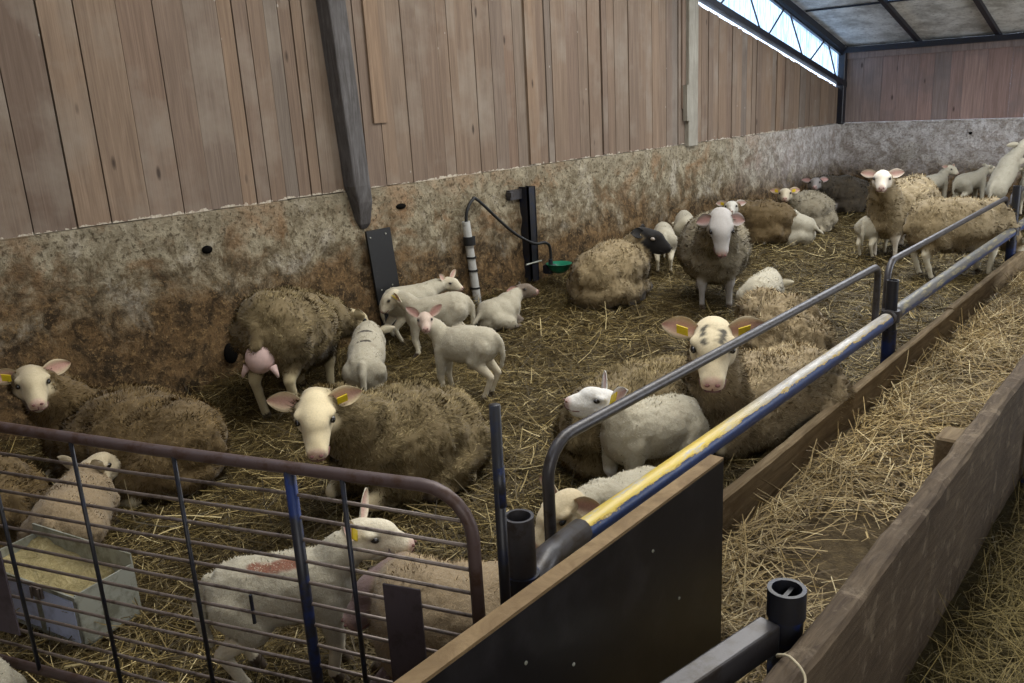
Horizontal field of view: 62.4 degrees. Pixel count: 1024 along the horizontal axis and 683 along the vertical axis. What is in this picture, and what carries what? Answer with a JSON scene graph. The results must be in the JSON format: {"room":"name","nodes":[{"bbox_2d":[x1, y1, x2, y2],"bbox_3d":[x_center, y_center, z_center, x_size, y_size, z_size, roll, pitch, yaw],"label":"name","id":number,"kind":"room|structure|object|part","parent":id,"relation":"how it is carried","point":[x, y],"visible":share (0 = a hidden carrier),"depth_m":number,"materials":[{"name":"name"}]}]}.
{"room":"sheep barn","nodes":[
{"label":"sheep barn","id":0,"kind":"room"},
{"bbox_2d":[0,0,837,238],"bbox_3d":[-0.542,-3.399,6.300,0.042,4.270,16.126,10,21,40],"label":"wall","id":1,"kind":"structure","parent":0,"point":[163,108],"depth_m":5.67,"materials":[{"name":"brown wood"}]},
{"bbox_2d":[316,0,371,228],"bbox_3d":[-1.210,-2.629,5.564,0.140,3.820,0.275,10,20,39],"label":"pillar","id":2,"kind":"structure","parent":1,"relation":"attached to","point":[332,14],"depth_m":5.80,"materials":[{"name":"grey wood"}]},
{"bbox_2d":[361,0,685,163],"bbox_3d":[0.424,-2.656,7.557,0.019,2.020,4.441,10,21,40],"label":"trim","id":3,"kind":"structure","parent":1,"relation":"attached to","point":[369,7],"depth_m":7.27,"materials":[{"name":"wood"}]},
{"bbox_2d":[683,0,698,146],"bbox_3d":[1.955,-2.937,9.254,0.070,1.560,0.270,10,20,39],"label":"pillar","id":4,"kind":"structure","parent":1,"relation":"attached to","point":[690,90],"depth_m":9.23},
{"bbox_2d":[699,0,846,86],"bbox_3d":[0.476,-4.198,7.250,0.095,4.156,13.205,10,21,40],"label":"window","id":5,"kind":"structure","parent":1,"relation":"in","point":[788,7],"depth_m":10.97,"materials":[{"name":"clear glass"}]},
{"bbox_3d":[0.466,-4.383,7.198,0.075,3.700,13.204,10,21,40],"label":"frame","id":6,"kind":"part","parent":5,"relation":"part of","materials":[{"name":"black metal"}]},
{"bbox_2d":[0,124,840,440],"bbox_3d":[-0.304,-0.746,7.051,0.113,1.260,16.255,10,21,40],"label":"wall","id":7,"kind":"structure","parent":0,"point":[139,302],"depth_m":5.79,"materials":[{"name":"concrete"}]},
{"bbox_2d":[202,245,212,253],"bbox_3d":[-1.901,-0.573,5.268,0.044,0.052,0.072,10,20,39],"label":"drain hole","id":8,"kind":"object","parent":7,"relation":"attached to","point":[207,249],"visible":1,"depth_m":5.25,"materials":[{"name":"black"}]},
{"bbox_2d":[224,343,237,363],"bbox_3d":[-1.804,0.075,5.425,0.044,0.140,0.100,10,20,39],"label":"drain hole","id":9,"kind":"object","parent":7,"relation":"attached to","point":[230,356],"visible":0.8,"depth_m":5.40,"materials":[{"name":"black"}]},
{"bbox_2d":[365,227,398,334],"bbox_3d":[-0.968,-0.412,6.346,0.077,0.870,0.270,10,20,39],"label":"panel","id":10,"kind":"object","parent":7,"relation":"attached to","point":[379,241],"visible":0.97,"depth_m":6.27,"materials":[{"name":"grey metal"}]},
{"bbox_3d":[-0.952,-0.242,6.423,0.050,0.500,0.140,10,20,39],"label":"leg","id":11,"kind":"part","parent":10,"relation":"part of","materials":[{"name":"black rubber"}]},
{"bbox_2d":[396,203,405,208],"bbox_3d":[-0.843,-1.026,6.411,0.044,0.044,0.100,10,20,39],"label":"drain hole","id":12,"kind":"object","parent":7,"relation":"attached to","point":[401,205],"visible":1,"depth_m":6.39,"materials":[{"name":"black"}]},
{"bbox_2d":[0,124,830,240],"bbox_3d":[-0.407,-1.373,6.935,0.137,0.018,16.256,10,21,40],"label":"trim","id":13,"kind":"structure","parent":7,"relation":"on","point":[827,124],"depth_m":5.71,"materials":[{"name":"metal"}]},
{"bbox_2d":[836,44,847,123],"bbox_3d":[4.867,-3.806,12.491,0.120,1.150,0.120,10,20,39],"label":"pillar","id":14,"kind":"structure","parent":13,"relation":"on","point":[843,61],"depth_m":12.46,"materials":[{"name":"black metal"}]},
{"bbox_2d":[462,221,481,304],"bbox_3d":[-0.326,-0.590,7.017,0.099,0.826,0.131,10,20,39],"label":"pipe","id":15,"kind":"object","parent":7,"relation":"attached to","point":[469,241],"visible":0.94,"depth_m":6.96,"materials":[{"name":"white plastic"}]},
{"bbox_2d":[506,186,541,281],"bbox_3d":[0.109,-0.939,7.469,0.123,0.840,0.320,10,20,39],"label":"bracket","id":16,"kind":"object","parent":7,"relation":"attached to","point":[526,195],"visible":0.99,"depth_m":7.46,"materials":[{"name":"black metal"}]},
{"bbox_2d":[543,259,571,273],"bbox_3d":[0.419,-0.675,7.598,0.265,0.130,0.238,10,20,39],"label":"bowl","id":17,"kind":"object","parent":16,"relation":"attached to","point":[551,267],"visible":0.99,"depth_m":7.59,"materials":[{"name":"green plastic"}]},
{"bbox_2d":[465,196,551,258],"bbox_3d":[-0.010,-0.919,7.231,0.970,0.724,0.051,-16,20,-39],"label":"hose","id":18,"kind":"object","parent":17,"relation":"attached to","point":[494,215],"visible":0.97,"depth_m":7.15,"materials":[{"name":"black rubber"}]},
{"bbox_2d":[0,212,1023,682],"bbox_3d":[0.946,-0.216,6.162,3.640,0.465,16.300,10,20,39],"label":"floor","id":19,"kind":"structure","parent":0,"point":[20,443],"depth_m":4.51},
{"bbox_2d":[0,207,1023,682],"bbox_3d":[2.024,-0.492,7.231,3.765,0.386,13.202,10,20,39],"label":"straw","id":20,"kind":"object","parent":19,"relation":"on","point":[900,266],"visible":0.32,"depth_m":4.67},
{"bbox_2d":[0,657,28,682],"bbox_3d":[-1.648,1.030,2.529,0.420,0.269,0.319,10,20,39],"label":"lamb","id":21,"kind":"object","parent":20,"relation":"on","point":[7,675],"visible":1,"depth_m":2.48,"materials":[{"name":"fur"}]},
{"bbox_2d":[0,447,51,548],"bbox_3d":[-2.518,0.606,3.631,1.283,0.636,0.665,6,18,30],"label":"sheep","id":22,"kind":"object","parent":20,"relation":"on","point":[7,463],"visible":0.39,"depth_m":3.42},
{"bbox_2d":[15,452,121,542],"bbox_3d":[-1.857,0.735,3.579,0.353,0.382,0.724,-7,16,-14],"label":"lamb","id":23,"kind":"object","parent":20,"relation":"on","point":[90,476],"visible":0.57,"depth_m":3.44,"materials":[{"name":"fur"}]},
{"bbox_2d":[0,523,142,648],"bbox_3d":[-1.645,0.870,3.043,0.574,0.240,0.250,6,18,28],"label":"trough","id":24,"kind":"object","parent":20,"relation":"on","point":[117,557],"visible":0.7,"depth_m":2.99,"materials":[{"name":"metal"}]},
{"bbox_3d":[-1.719,0.919,2.978,0.175,0.160,0.004,6,18,28],"label":"panel","id":25,"kind":"part","parent":24,"relation":"part of","materials":[{"name":"grey metal"}]},
{"bbox_3d":[-1.542,0.936,2.881,0.180,0.160,0.004,6,18,28],"label":"panel","id":26,"kind":"part","parent":24,"relation":"part of","materials":[{"name":"grey metal"}]},
{"bbox_2d":[0,359,231,507],"bbox_3d":[-1.843,0.396,4.109,1.028,0.711,0.665,0,16,10],"label":"sheep","id":27,"kind":"object","parent":20,"relation":"on","point":[52,398],"visible":0.73,"depth_m":3.93},
{"bbox_2d":[0,421,485,682],"bbox_3d":[-0.971,0.660,2.324,1.966,0.860,0.031,3,17,21],"label":"gate","id":28,"kind":"object","parent":20,"relation":"on","point":[403,605],"visible":0.94,"depth_m":2.17,"materials":[{"name":"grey metal"}]},
{"bbox_3d":[-1.659,0.764,2.629,0.275,0.290,0.005,3,17,21],"label":"plate","id":29,"kind":"part","parent":28,"relation":"part of","materials":[{"name":"metal"}]},
{"bbox_3d":[-1.490,0.641,2.522,0.011,0.805,0.011,-11,17,-26],"label":"upright rod","id":30,"kind":"part","parent":28,"relation":"part of","materials":[{"name":"black metal"}]},
{"bbox_3d":[-1.174,0.659,2.398,0.011,0.805,0.011,-11,17,-26],"label":"upright rod","id":31,"kind":"part","parent":28,"relation":"part of","materials":[{"name":"black metal"}]},
{"bbox_3d":[-0.844,0.677,2.268,0.011,0.805,0.011,-11,17,-26],"label":"upright rod","id":32,"kind":"part","parent":28,"relation":"part of","materials":[{"name":"black metal"}]},
{"bbox_3d":[-0.377,0.702,2.084,0.011,0.805,0.011,2,16,18],"label":"upright rod","id":33,"kind":"part","parent":28,"relation":"part of","materials":[{"name":"black metal"}]},
{"bbox_3d":[-0.253,0.742,2.048,0.100,0.335,0.005,3,17,21],"label":"plate","id":34,"kind":"part","parent":28,"relation":"part of","materials":[{"name":"brown metal"}]},
{"bbox_2d":[225,284,367,418],"bbox_3d":[-1.296,-0.013,5.207,0.563,0.810,1.275,0,16,13],"label":"sheep","id":35,"kind":"object","parent":20,"relation":"on","point":[286,331],"visible":0.98,"depth_m":4.76},
{"bbox_2d":[190,487,416,682],"bbox_3d":[-0.634,0.794,2.621,0.700,0.590,0.274,-5,16,-8],"label":"lamb","id":36,"kind":"object","parent":20,"relation":"on","point":[365,539],"visible":0.66,"depth_m":2.52,"materials":[{"name":"fur"}]},
{"bbox_2d":[341,320,394,390],"bbox_3d":[-0.891,0.124,5.258,0.295,0.456,0.941,-4,16,-2],"label":"lamb","id":37,"kind":"object","parent":20,"relation":"on","point":[365,367],"visible":0.92,"depth_m":4.91,"materials":[{"name":"fur"}]},
{"bbox_2d":[266,379,491,512],"bbox_3d":[-0.571,0.399,3.871,1.137,0.680,0.706,-15,20,-36],"label":"sheep","id":38,"kind":"object","parent":20,"relation":"on","point":[415,428],"visible":0.91,"depth_m":3.64},
{"bbox_2d":[341,549,499,682],"bbox_3d":[-0.082,0.823,2.560,0.619,0.509,0.778,10,20,39],"label":"sheep","id":39,"kind":"object","parent":20,"relation":"on","point":[449,577],"visible":0.39,"depth_m":2.36,"materials":[{"name":"fur"}]},
{"bbox_2d":[379,269,463,346],"bbox_3d":[-0.669,-0.240,6.338,0.711,0.486,0.258,-12,18,-29],"label":"lamb","id":40,"kind":"object","parent":20,"relation":"on","point":[435,286],"visible":0.57,"depth_m":6.26,"materials":[{"name":"fur"}]},
{"bbox_2d":[380,289,474,358],"bbox_3d":[-0.593,-0.126,6.012,0.679,0.515,0.284,-1,16,7],"label":"lamb","id":41,"kind":"object","parent":20,"relation":"on","point":[456,306],"visible":0.78,"depth_m":5.90,"materials":[{"name":"fur"}]},
{"bbox_2d":[406,304,505,402],"bbox_3d":[-0.318,0.070,5.024,0.594,0.584,0.261,1,16,14],"label":"lamb","id":42,"kind":"object","parent":20,"relation":"on","point":[476,346],"visible":0.99,"depth_m":4.93,"materials":[{"name":"fur"}]},
{"bbox_2d":[474,282,539,330],"bbox_3d":[-0.085,-0.259,6.703,0.365,0.326,0.657,10,20,39],"label":"lamb","id":43,"kind":"object","parent":20,"relation":"on","point":[503,310],"visible":0.9,"depth_m":6.58,"materials":[{"name":"fur"}]},
{"bbox_2d":[535,465,654,547],"bbox_3d":[0.391,0.650,3.216,0.385,0.428,0.914,10,20,39],"label":"lamb","id":44,"kind":"object","parent":20,"relation":"on","point":[571,503],"visible":0.29,"depth_m":2.96,"materials":[{"name":"fur"}]},
{"bbox_2d":[565,224,672,310],"bbox_3d":[0.883,-0.630,7.291,0.678,0.662,0.997,10,20,39],"label":"sheep","id":45,"kind":"object","parent":20,"relation":"on","point":[611,273],"visible":0.98,"depth_m":7.06},
{"bbox_2d":[549,354,693,483],"bbox_3d":[0.609,0.337,4.122,0.679,0.523,1.061,8,19,34],"label":"sheep","id":46,"kind":"object","parent":20,"relation":"on","point":[583,451],"visible":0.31,"depth_m":3.88},
{"bbox_2d":[563,370,710,477],"bbox_3d":[0.590,0.417,3.731,0.726,0.580,0.328,-13,18,-31],"label":"lamb","id":47,"kind":"object","parent":20,"relation":"on","point":[656,427],"visible":0.81,"depth_m":3.58,"materials":[{"name":"fur"}]},
{"bbox_2d":[654,221,677,273],"bbox_3d":[1.531,-0.974,8.582,0.295,0.476,0.922,-1,16,6],"label":"lamb","id":48,"kind":"object","parent":20,"relation":"on","point":[666,229],"visible":0.43,"depth_m":8.24,"materials":[{"name":"fur"}]},
{"bbox_2d":[672,210,692,259],"bbox_3d":[1.854,-1.151,9.092,0.295,0.503,0.788,0,16,11],"label":"lamb","id":49,"kind":"object","parent":20,"relation":"on","point":[681,218],"visible":0.49,"depth_m":8.80,"materials":[{"name":"fur"}]},
{"bbox_2d":[676,206,752,310],"bbox_3d":[1.668,-0.722,6.928,0.638,0.912,1.479,-1,16,8],"label":"sheep","id":50,"kind":"object","parent":20,"relation":"on","point":[714,247],"visible":1,"depth_m":6.71},
{"bbox_2d":[716,198,796,245],"bbox_3d":[2.799,-1.358,9.683,0.888,0.584,0.640,-5,16,-7],"label":"sheep","id":51,"kind":"object","parent":20,"relation":"on","point":[769,220],"visible":0.77,"depth_m":9.51},
{"bbox_2d":[661,316,857,459],"bbox_3d":[1.230,0.190,4.223,0.727,0.840,1.340,10,20,39],"label":"sheep","id":52,"kind":"object","parent":20,"relation":"on","point":[727,384],"visible":0.69,"depth_m":4.01},
{"bbox_2d":[735,267,793,301],"bbox_3d":[1.857,-0.305,6.246,0.338,0.470,0.880,5,18,28],"label":"lamb","id":53,"kind":"object","parent":20,"relation":"on","point":[768,277],"visible":0.38,"depth_m":6.00,"materials":[{"name":"fur"}]},
{"bbox_2d":[731,285,840,362],"bbox_3d":[1.694,-0.052,5.223,0.722,0.598,0.871,10,20,39],"label":"sheep","id":54,"kind":"object","parent":20,"relation":"on","point":[810,326],"visible":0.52,"depth_m":4.97},
{"bbox_2d":[770,187,838,233],"bbox_3d":[3.499,-1.569,10.160,0.622,0.645,1.149,10,20,39],"label":"sheep","id":55,"kind":"object","parent":20,"relation":"on","point":[819,206],"visible":0.67,"depth_m":10.03},
{"bbox_2d":[785,209,823,245],"bbox_3d":[3.275,-1.306,9.641,0.415,0.412,0.505,-2,16,3],"label":"lamb","id":56,"kind":"object","parent":20,"relation":"on","point":[803,228],"visible":0.72,"depth_m":9.46,"materials":[{"name":"fur"}]},
{"bbox_2d":[802,173,869,213],"bbox_3d":[4.510,-2.044,11.733,1.144,0.597,0.624,-7,16,-13],"label":"sheep","id":57,"kind":"object","parent":20,"relation":"on","point":[849,192],"visible":0.77,"depth_m":11.54},
{"bbox_2d":[854,216,888,259],"bbox_3d":[3.745,-1.092,8.659,0.728,0.482,0.294,-15,19,-36],"label":"lamb","id":58,"kind":"object","parent":20,"relation":"on","point":[864,228],"visible":0.55,"depth_m":8.45,"materials":[{"name":"fur"}]},
{"bbox_2d":[861,168,941,259],"bbox_3d":[3.888,-1.307,8.528,0.620,0.946,1.414,10,20,39],"label":"sheep","id":59,"kind":"object","parent":20,"relation":"on","point":[890,197],"visible":0.76,"depth_m":8.28},
{"bbox_2d":[926,163,959,198],"bbox_3d":[5.608,-1.992,11.139,0.776,0.643,0.269,-10,17,-23],"label":"lamb","id":60,"kind":"object","parent":20,"relation":"on","point":[941,178],"visible":0.48,"depth_m":11.11,"materials":[{"name":"fur"}]},
{"bbox_2d":[901,194,1023,278],"bbox_3d":[4.069,-0.936,7.500,1.278,0.757,0.546,-4,16,-4],"label":"sheep","id":61,"kind":"object","parent":20,"relation":"on","point":[925,218],"visible":0.85,"depth_m":7.31},
{"bbox_2d":[952,163,994,198],"bbox_3d":[6.116,-2.023,11.193,0.696,0.619,0.281,-8,16,-17],"label":"lamb","id":62,"kind":"object","parent":20,"relation":"on","point":[964,184],"visible":0.89,"depth_m":11.08,"materials":[{"name":"fur"}]},
{"bbox_2d":[985,139,1023,197],"bbox_3d":[6.143,-2.093,10.394,0.797,0.763,0.346,-11,17,-25],"label":"lamb","id":63,"kind":"object","parent":20,"relation":"on","point":[1004,174],"visible":0.94,"depth_m":10.30,"materials":[{"name":"fur"}]},
{"bbox_2d":[1018,167,1023,215],"bbox_3d":[6.406,-1.833,10.485,0.281,0.631,0.654,0,16,11],"label":"lamb","id":64,"kind":"object","parent":20,"relation":"on","point":[1021,170],"visible":0.66,"depth_m":10.56,"materials":[{"name":"fur"}]},
{"bbox_2d":[722,309,953,540],"bbox_3d":[1.415,0.478,4.010,0.052,0.202,5.030,10,20,39],"label":"timber beam","id":65,"kind":"structure","parent":19,"relation":"on","point":[777,465],"depth_m":4.03,"materials":[{"name":"brown wood"}]},
{"bbox_2d":[879,279,901,363],"bbox_3d":[2.229,-0.059,4.990,0.104,0.620,0.150,10,20,39],"label":"barrier post","id":66,"kind":"object","parent":19,"relation":"on","point":[888,341],"visible":0.72,"depth_m":4.93,"materials":[{"name":"black metal"}]},
{"bbox_2d":[542,265,893,542],"bbox_3d":[1.148,0.108,3.732,0.110,0.386,3.180,10,20,39],"label":"barrier","id":67,"kind":"object","parent":66,"relation":"attached to","point":[615,508],"visible":0.87,"depth_m":3.23,"materials":[{"name":"grey metal"}]},
{"bbox_2d":[880,330,896,363],"bbox_3d":[2.237,0.085,5.030,0.080,0.320,0.080,10,20,39],"label":"socket","id":68,"kind":"object","parent":66,"relation":"attached to","point":[888,341],"depth_m":4.98,"materials":[{"name":"blue paint"}]},
{"bbox_2d":[882,196,1015,315],"bbox_3d":[3.298,-0.699,6.178,0.110,0.366,3.330,10,20,39],"label":"barrier","id":69,"kind":"object","parent":66,"relation":"attached to","point":[915,298],"visible":0.88,"depth_m":5.76,"materials":[{"name":"grey metal"}]},
{"bbox_3d":[3.323,-0.565,6.214,0.082,0.085,3.310,10,20,39],"label":"rail","id":70,"kind":"part","parent":69,"relation":"part of","materials":[{"name":"silver metal"}]},
{"bbox_2d":[946,251,1023,333],"bbox_3d":[4.714,-0.766,7.778,0.054,0.208,5.250,10,20,39],"label":"timber beam","id":71,"kind":"structure","parent":19,"relation":"on","point":[969,301],"depth_m":6.54,"materials":[{"name":"brown wood"}]},
{"bbox_2d":[1004,185,1021,261],"bbox_3d":[4.428,-0.973,7.473,0.104,0.800,0.150,10,20,39],"label":"barrier post","id":72,"kind":"object","parent":19,"relation":"on","point":[1010,251],"visible":0.62,"depth_m":7.41,"materials":[{"name":"blue metal"}]},
{"bbox_2d":[1004,240,1016,261],"bbox_3d":[4.441,-0.743,7.538,0.080,0.320,0.080,10,20,39],"label":"socket","id":73,"kind":"object","parent":72,"relation":"attached to","point":[1010,251],"depth_m":7.49,"materials":[{"name":"blue paint"}]},
{"bbox_2d":[1009,186,1023,230],"bbox_3d":[5.512,-1.530,8.697,0.110,0.366,3.320,10,20,39],"label":"barrier","id":74,"kind":"object","parent":72,"relation":"attached to","point":[1021,221],"visible":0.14,"depth_m":7.62,"materials":[{"name":"grey metal"}]},
{"bbox_3d":[5.471,-1.535,8.703,0.039,0.354,3.279,10,20,39],"label":"hand rail","id":75,"kind":"part","parent":74,"relation":"part of","materials":[{"name":"metal"}]},
{"bbox_3d":[5.537,-1.396,8.732,0.082,0.085,3.300,10,20,39],"label":"rail","id":76,"kind":"part","parent":74,"relation":"part of","materials":[{"name":"blue metal"}]},
{"bbox_2d":[721,270,1023,682],"bbox_3d":[4.403,0.581,3.385,5.360,0.028,16.300,10,20,39],"label":"floor","id":77,"kind":"structure","parent":0,"point":[844,554],"depth_m":3.26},
{"bbox_2d":[489,403,510,604],"bbox_3d":[-0.013,0.650,2.041,0.028,1.050,0.042,4,17,25],"label":"rod","id":78,"kind":"object","parent":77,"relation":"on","point":[499,484],"visible":0.81,"depth_m":1.96,"materials":[{"name":"grey metal"}]},
{"bbox_2d":[506,509,592,596],"bbox_3d":[0.104,0.711,2.449,0.123,0.700,0.574,3,17,20],"label":"post","id":79,"kind":"object","parent":77,"relation":"on","point":[527,563],"visible":0.49,"depth_m":2.15,"materials":[{"name":"grey metal"}]},
{"bbox_2d":[393,454,723,682],"bbox_3d":[0.015,0.895,1.792,0.044,0.750,1.800,10,20,39],"label":"plywood panel","id":80,"kind":"object","parent":77,"relation":"on","point":[640,601],"visible":1,"depth_m":2.00,"materials":[{"name":"black wood"}]},
{"bbox_2d":[660,578,806,682],"bbox_3d":[0.404,0.914,1.850,0.690,0.600,0.088,-14,19,-34],"label":"post","id":81,"kind":"object","parent":77,"relation":"on","point":[730,660],"visible":1,"depth_m":1.90,"materials":[{"name":"grey metal"}]},
{"bbox_3d":[0.360,0.736,1.771,0.602,0.070,0.056,-15,20,-36],"label":"box arm","id":82,"kind":"part","parent":81,"relation":"part of","materials":[{"name":"grey metal"}]},
{"bbox_2d":[721,252,1023,682],"bbox_3d":[2.696,0.135,4.883,0.819,0.305,8.909,10,20,39],"label":"straw","id":83,"kind":"object","parent":77,"relation":"on","point":[939,411],"visible":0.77,"depth_m":3.88,"materials":[{"name":"beige plant"}]},
{"bbox_2d":[761,354,1023,682],"bbox_3d":[2.262,0.296,3.802,0.161,0.534,7.700,10,20,39],"label":"plank","id":84,"kind":"object","parent":77,"relation":"on","point":[880,620],"visible":1,"depth_m":2.47,"materials":[{"name":"brown wood"}]},
{"bbox_2d":[776,651,806,682],"bbox_3d":[0.596,0.697,1.811,0.059,0.104,0.298,1,16,16],"label":"twine","id":85,"kind":"object","parent":84,"relation":"hanging from","point":[780,655],"visible":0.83,"depth_m":1.75,"materials":[{"name":"beige fabric"}]},
{"bbox_2d":[905,468,1023,682],"bbox_3d":[2.883,0.698,2.948,2.120,0.542,5.789,10,20,39],"label":"straw","id":86,"kind":"object","parent":77,"relation":"on","point":[1011,593],"visible":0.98,"depth_m":2.66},
{"bbox_2d":[780,0,1023,52],"bbox_3d":[2.847,-3.934,3.264,9.000,4.523,16.500,10,20,39],"label":"ceiling","id":87,"kind":"structure","parent":0,"point":[866,25],"depth_m":10.96,"materials":[{"name":"grey metal"}]},
{"bbox_2d":[806,0,1001,41],"bbox_3d":[2.893,-3.880,3.172,8.600,4.456,16.200,10,20,39],"label":"roof beam","id":88,"kind":"structure","parent":87,"relation":"attached to","point":[886,4],"depth_m":10.70,"materials":[{"name":"black metal"}]},
{"bbox_2d":[839,46,1023,206],"bbox_3d":[8.215,-2.583,10.044,8.854,2.260,0.049,10,20,39],"label":"wall","id":89,"kind":"structure","parent":0,"point":[979,83],"depth_m":11.86,"materials":[{"name":"brown wood"}]},
{"bbox_2d":[841,117,1023,124],"bbox_3d":[8.224,-2.718,10.069,8.800,0.025,0.150,10,20,39],"label":"trim","id":90,"kind":"structure","parent":89,"relation":"on","point":[1021,118],"depth_m":11.85,"materials":[{"name":"metal"}]},
{"bbox_2d":[842,33,1023,52],"bbox_3d":[8.146,-3.676,9.643,8.640,0.075,0.170,10,20,39],"label":"trim","id":91,"kind":"structure","parent":89,"relation":"attached to","point":[1015,36],"depth_m":11.49,"materials":[{"name":"black metal"}]},
{"bbox_2d":[847,39,1023,58],"bbox_3d":[8.179,-3.617,9.696,8.640,0.100,0.040,10,20,39],"label":"trim","id":92,"kind":"structure","parent":89,"relation":"attached to","point":[1020,42],"depth_m":11.59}
]}

